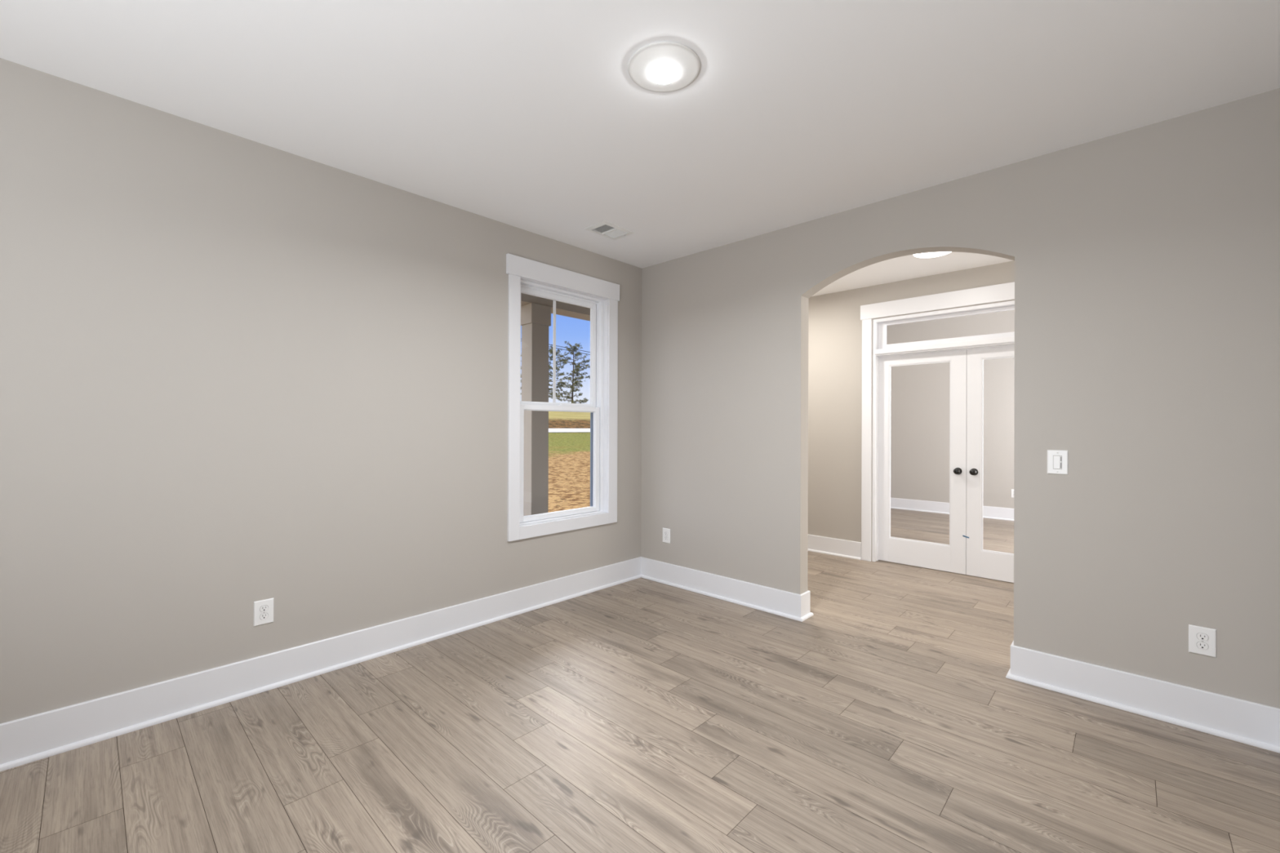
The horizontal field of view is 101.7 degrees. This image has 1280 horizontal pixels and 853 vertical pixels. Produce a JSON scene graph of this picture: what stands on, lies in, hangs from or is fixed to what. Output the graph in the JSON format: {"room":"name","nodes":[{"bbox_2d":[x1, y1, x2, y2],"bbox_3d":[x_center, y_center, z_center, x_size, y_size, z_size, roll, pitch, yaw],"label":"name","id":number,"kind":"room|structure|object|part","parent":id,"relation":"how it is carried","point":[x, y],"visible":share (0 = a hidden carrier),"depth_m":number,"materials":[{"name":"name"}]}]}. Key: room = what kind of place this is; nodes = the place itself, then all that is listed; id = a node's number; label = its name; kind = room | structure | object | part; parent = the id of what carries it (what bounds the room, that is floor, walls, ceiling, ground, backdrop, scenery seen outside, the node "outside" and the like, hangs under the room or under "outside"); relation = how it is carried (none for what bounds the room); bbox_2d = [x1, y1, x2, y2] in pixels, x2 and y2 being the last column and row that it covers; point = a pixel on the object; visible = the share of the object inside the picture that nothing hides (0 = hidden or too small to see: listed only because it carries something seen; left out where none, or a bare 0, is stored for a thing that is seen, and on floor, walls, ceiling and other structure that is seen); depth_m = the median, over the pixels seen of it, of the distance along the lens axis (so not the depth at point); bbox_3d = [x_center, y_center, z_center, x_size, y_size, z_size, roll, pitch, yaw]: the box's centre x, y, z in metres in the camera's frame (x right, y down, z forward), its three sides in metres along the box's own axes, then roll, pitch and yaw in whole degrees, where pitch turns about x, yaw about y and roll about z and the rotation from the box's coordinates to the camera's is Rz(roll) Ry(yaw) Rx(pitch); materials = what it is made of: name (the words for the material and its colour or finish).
{"room":"empty living room","nodes":[
{"label":"empty living room","id":0,"kind":"room"},
{"bbox_2d":[0,57,641,724],"bbox_3d":[-1.295,-0.020,3.324,0.100,2.790,3.935,0,0,43],"label":"wall","id":1,"kind":"structure","parent":0,"point":[237,372],"depth_m":2.53,"materials":[{"name":"grey paint"}]},
{"bbox_2d":[253,598,273,626],"bbox_3d":[-1.889,0.933,2.617,0.009,0.123,0.084,0,0,43],"label":"wall outlet","id":2,"kind":"object","parent":1,"relation":"attached to","point":[263,609],"visible":1,"depth_m":2.61,"materials":[{"name":"white plastic"}]},
{"bbox_2d":[259,613,268,619],"bbox_3d":[-1.887,0.953,2.615,0.003,0.030,0.037,0,0,43],"label":"receptacle","id":3,"kind":"object","parent":2,"relation":"attached to","point":[262,615],"depth_m":2.61,"materials":[{"name":"white plastic"}]},
{"bbox_2d":[259,604,268,612],"bbox_3d":[-1.887,0.914,2.615,0.003,0.030,0.037,0,0,43],"label":"receptacle","id":4,"kind":"object","parent":2,"relation":"attached to","point":[263,608],"depth_m":2.61,"materials":[{"name":"white plastic"}]},
{"bbox_2d":[0,556,640,771],"bbox_3d":[-1.237,1.239,3.295,0.030,0.172,3.660,0,0,43],"label":"baseboard","id":5,"kind":"structure","parent":1,"relation":"attached to","point":[24,740],"depth_m":2.59,"materials":[{"name":"white paint"}]},
{"bbox_2d":[506,253,619,542],"bbox_3d":[-0.610,-0.198,4.069,0.174,2.006,1.086,0,0,43],"label":"window","id":6,"kind":"structure","parent":1,"relation":"in","point":[526,276],"depth_m":4.09,"materials":[{"name":"white plastic"}]},
{"bbox_3d":[-0.649,-0.587,4.103,0.034,0.908,0.785,0,0,43],"label":"sash","id":7,"kind":"part","parent":6,"relation":"part of","materials":[{"name":"white plastic"}]},
{"bbox_3d":[-0.619,0.270,4.071,0.032,0.862,0.785,0,0,43],"label":"sash","id":8,"kind":"part","parent":6,"relation":"part of","materials":[{"name":"white plastic"}]},
{"bbox_3d":[-0.671,0.272,4.121,0.012,0.857,0.783,0,0,43],"label":"screen frame","id":9,"kind":"part","parent":6,"relation":"part of","materials":[{"name":"white"}]},
{"bbox_2d":[0,508,1279,852],"bbox_3d":[2.382,1.363,2.782,6.000,0.050,10.960,0,0,43],"label":"floor","id":10,"kind":"structure","parent":0,"point":[640,715],"depth_m":2.11,"materials":[{"name":"brown wood"}]},
{"bbox_2d":[0,0,1279,297],"bbox_3d":[1.054,-1.459,1.367,6.320,0.100,7.380,0,0,43],"label":"ceiling","id":11,"kind":"structure","parent":0,"point":[528,115],"depth_m":2.17,"materials":[{"name":"white paint"}]},
{"bbox_2d":[583,220,634,239],"bbox_3d":[-0.218,-1.448,3.752,0.214,0.105,0.300,0,0,43],"label":"ceiling vent","id":12,"kind":"object","parent":11,"relation":"in","point":[605,228],"visible":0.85,"depth_m":3.75,"materials":[{"name":"white metal"}]},
{"bbox_2d":[627,41,700,92],"bbox_3d":[0.095,-1.389,2.049,0.286,0.044,0.286,0,0,43],"label":"ceiling light","id":13,"kind":"object","parent":11,"relation":"attached to","point":[663,61],"visible":1,"depth_m":2.01,"materials":[{"name":"white"}]},
{"bbox_2d":[913,251,951,257],"bbox_3d":[2.284,-1.372,4.056,0.330,0.058,0.330,0,0,43],"label":"ceiling light","id":14,"kind":"object","parent":11,"relation":"attached to","point":[929,255],"visible":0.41,"depth_m":4.08,"materials":[{"name":"white"}]},
{"bbox_2d":[808,260,1014,561],"bbox_3d":[3.587,-0.332,4.056,6.000,3.350,0.115,0,0,43],"label":"wall","id":15,"kind":"structure","parent":0,"point":[834,322],"depth_m":5.38,"materials":[{"name":"grey paint"}]},
{"bbox_2d":[808,534,861,559],"bbox_3d":[1.785,1.253,5.647,1.200,0.172,0.030,0,0,43],"label":"baseboard","id":16,"kind":"structure","parent":15,"relation":"attached to","point":[821,544],"depth_m":5.42,"materials":[{"name":"white paint"}]},
{"bbox_2d":[878,349,966,574],"bbox_3d":[2.649,0.319,4.941,0.760,2.028,0.102,0,0,43],"label":"door","id":17,"kind":"structure","parent":15,"relation":"in","point":[951,557],"depth_m":4.87,"materials":[{"name":"white paint"}]},
{"bbox_3d":[2.866,0.405,4.710,0.055,0.055,0.064,0,0,43],"label":"knob","id":18,"kind":"part","parent":17,"relation":"part of","materials":[{"name":"black metal"}]},
{"bbox_2d":[860,281,1014,561],"bbox_3d":[2.917,0.064,4.669,1.810,2.556,0.139,0,0,43],"label":"trim","id":19,"kind":"structure","parent":15,"relation":"attached to","point":[1004,291],"depth_m":5.05,"materials":[{"name":"white paint"}]},
{"bbox_3d":[2.948,-0.898,4.699,1.528,0.268,0.040,0,0,43],"label":"transom sash","id":20,"kind":"part","parent":19,"relation":"part of","materials":[{"name":"white paint"}]},
{"bbox_2d":[966,345,1014,582],"bbox_3d":[3.205,0.321,4.418,0.760,2.028,0.102,0,0,43],"label":"door","id":21,"kind":"structure","parent":15,"relation":"in","point":[980,562],"depth_m":4.63,"materials":[{"name":"white paint"}]},
{"bbox_3d":[2.957,0.405,4.624,0.055,0.055,0.064,0,0,43],"label":"knob","id":22,"kind":"part","parent":21,"relation":"part of","materials":[{"name":"black metal"}]},
{"bbox_2d":[886,309,1014,508],"bbox_3d":[6.189,-0.294,6.815,6.000,3.400,0.120,0,0,43],"label":"wall","id":23,"kind":"structure","parent":0,"point":[920,394],"depth_m":8.16,"materials":[{"name":"grey paint"}]},
{"bbox_2d":[890,497,1013,520],"bbox_3d":[5.287,1.268,7.554,3.680,0.172,0.030,0,0,43],"label":"baseboard","id":24,"kind":"structure","parent":23,"relation":"attached to","point":[993,513],"depth_m":8.15,"materials":[{"name":"white paint"}]},
{"bbox_2d":[1011,488,1013,497],"bbox_3d":[5.379,0.964,7.483,0.084,0.123,0.009,0,0,43],"label":"wall outlet","id":25,"kind":"object","parent":23,"relation":"attached to","point":[1012,490],"visible":0.23,"depth_m":7.50,"materials":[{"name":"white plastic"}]},
{"bbox_2d":[640,88,1279,708],"bbox_3d":[2.235,-0.033,2.622,6.000,2.740,0.115,0,0,43],"label":"wall","id":26,"kind":"structure","parent":0,"point":[1146,258],"depth_m":2.56,"materials":[{"name":"grey paint"}]},
{"bbox_2d":[662,528,670,543],"bbox_3d":[0.223,0.928,4.429,0.084,0.123,0.009,0,0,43],"label":"wall outlet","id":27,"kind":"object","parent":26,"relation":"attached to","point":[666,532],"visible":1,"depth_m":4.42,"materials":[{"name":"white plastic"}]},
{"bbox_2d":[640,556,813,622],"bbox_3d":[0.607,1.247,4.150,1.540,0.172,0.175,0,0,43],"label":"baseboard","id":28,"kind":"structure","parent":26,"relation":"attached to","point":[786,604],"depth_m":3.97,"materials":[{"name":"white paint"}]},
{"bbox_2d":[1047,449,1068,475],"bbox_3d":[2.119,0.181,2.644,0.084,0.123,0.010,0,0,43],"label":"light switch","id":29,"kind":"object","parent":26,"relation":"attached to","point":[1057,460],"visible":1,"depth_m":2.64,"materials":[{"name":"white plastic"}]},
{"bbox_2d":[1005,640,1279,753],"bbox_3d":[3.208,1.253,1.698,3.310,0.172,0.175,0,0,43],"label":"baseboard","id":30,"kind":"structure","parent":26,"relation":"attached to","point":[1245,722],"depth_m":2.40,"materials":[{"name":"white paint"}]},
{"bbox_2d":[1188,624,1216,657],"bbox_3d":[2.482,0.947,2.299,0.084,0.123,0.009,0,0,43],"label":"wall outlet","id":31,"kind":"object","parent":26,"relation":"attached to","point":[1202,640],"visible":1,"depth_m":2.30,"materials":[{"name":"white plastic"}]},
{"bbox_2d":[1196,641,1208,649],"bbox_3d":[2.480,0.967,2.297,0.037,0.030,0.003,0,0,43],"label":"receptacle","id":32,"kind":"object","parent":31,"relation":"attached to","point":[1200,645],"depth_m":2.30,"materials":[{"name":"white plastic"}]},
{"bbox_2d":[1196,632,1208,640],"bbox_3d":[2.480,0.928,2.297,0.037,0.030,0.003,0,0,43],"label":"receptacle","id":33,"kind":"object","parent":31,"relation":"attached to","point":[1200,636],"depth_m":2.30,"materials":[{"name":"white plastic"}]},
{"bbox_3d":[0.689,1.637,7.153,2.140,0.300,9.400,0,0,43],"label":"floor","id":34,"kind":"structure","parent":0,"visible":0},
{"bbox_2d":[520,302,551,515],"bbox_3d":[-1.225,0.040,6.072,0.243,2.879,0.274,0,0,43],"label":"porch column","id":35,"kind":"structure","parent":34,"relation":"on","point":[535,318],"depth_m":5.99,"materials":[{"name":"beige paint"}]},
{"bbox_2d":[520,293,590,320],"bbox_3d":[0.202,-1.528,7.627,0.270,0.269,9.400,0,0,43],"label":"beam","id":36,"kind":"structure","parent":35,"relation":"on","point":[562,308],"depth_m":6.28,"materials":[{"name":"beige paint"}]},
{"label":"outside","id":37,"kind":"structure","parent":0,"visible":0},
{"bbox_2d":[547,411,590,512],"bbox_3d":[-76.633,-6.524,228.111,415.500,16.715,620.000,0,0,43],"label":"ground","id":38,"kind":"structure","parent":37,"point":[569,453],"depth_m":22.80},
{"bbox_2d":[548,345,572,399],"bbox_3d":[-24.358,-14.373,151.566,10.253,19.325,10.627,0,0,43],"label":"pine tree","id":39,"kind":"object","parent":38,"relation":"on","point":[550,350],"visible":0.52,"depth_m":151.52,"materials":[{"name":"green plant"}]},
{"bbox_2d":[555,341,590,404],"bbox_3d":[-17.111,-13.131,136.188,9.652,18.141,10.029,0,0,43],"label":"pine tree","id":40,"kind":"object","parent":38,"relation":"on","point":[575,371],"visible":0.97,"depth_m":135.72,"materials":[{"name":"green plant"}]},
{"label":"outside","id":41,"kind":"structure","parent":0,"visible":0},
{"bbox_2d":[520,340,590,355],"bbox_3d":[-8.058,-10.546,73.065,0.087,2.748,61.604,0,0,43],"label":"power line","id":42,"kind":"object","parent":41,"point":[521,340],"visible":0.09,"depth_m":71.26,"materials":[{"name":"black metal"}]},
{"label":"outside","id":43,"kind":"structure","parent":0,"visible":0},
{"bbox_2d":[520,338,590,352],"bbox_3d":[-8.057,-10.886,73.065,0.087,2.285,61.603,0,0,43],"label":"power line","id":44,"kind":"object","parent":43,"point":[521,339],"visible":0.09,"depth_m":71.31,"materials":[{"name":"black metal"}]},
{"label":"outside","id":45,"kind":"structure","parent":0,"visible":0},
{"bbox_2d":[548,428,590,432],"bbox_3d":[33.210,0.778,124.516,6.500,0.534,620.000,0,0,43],"label":"road","id":46,"kind":"structure","parent":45,"point":[550,430],"depth_m":76.90,"materials":[{"name":"grey"}]}
]}

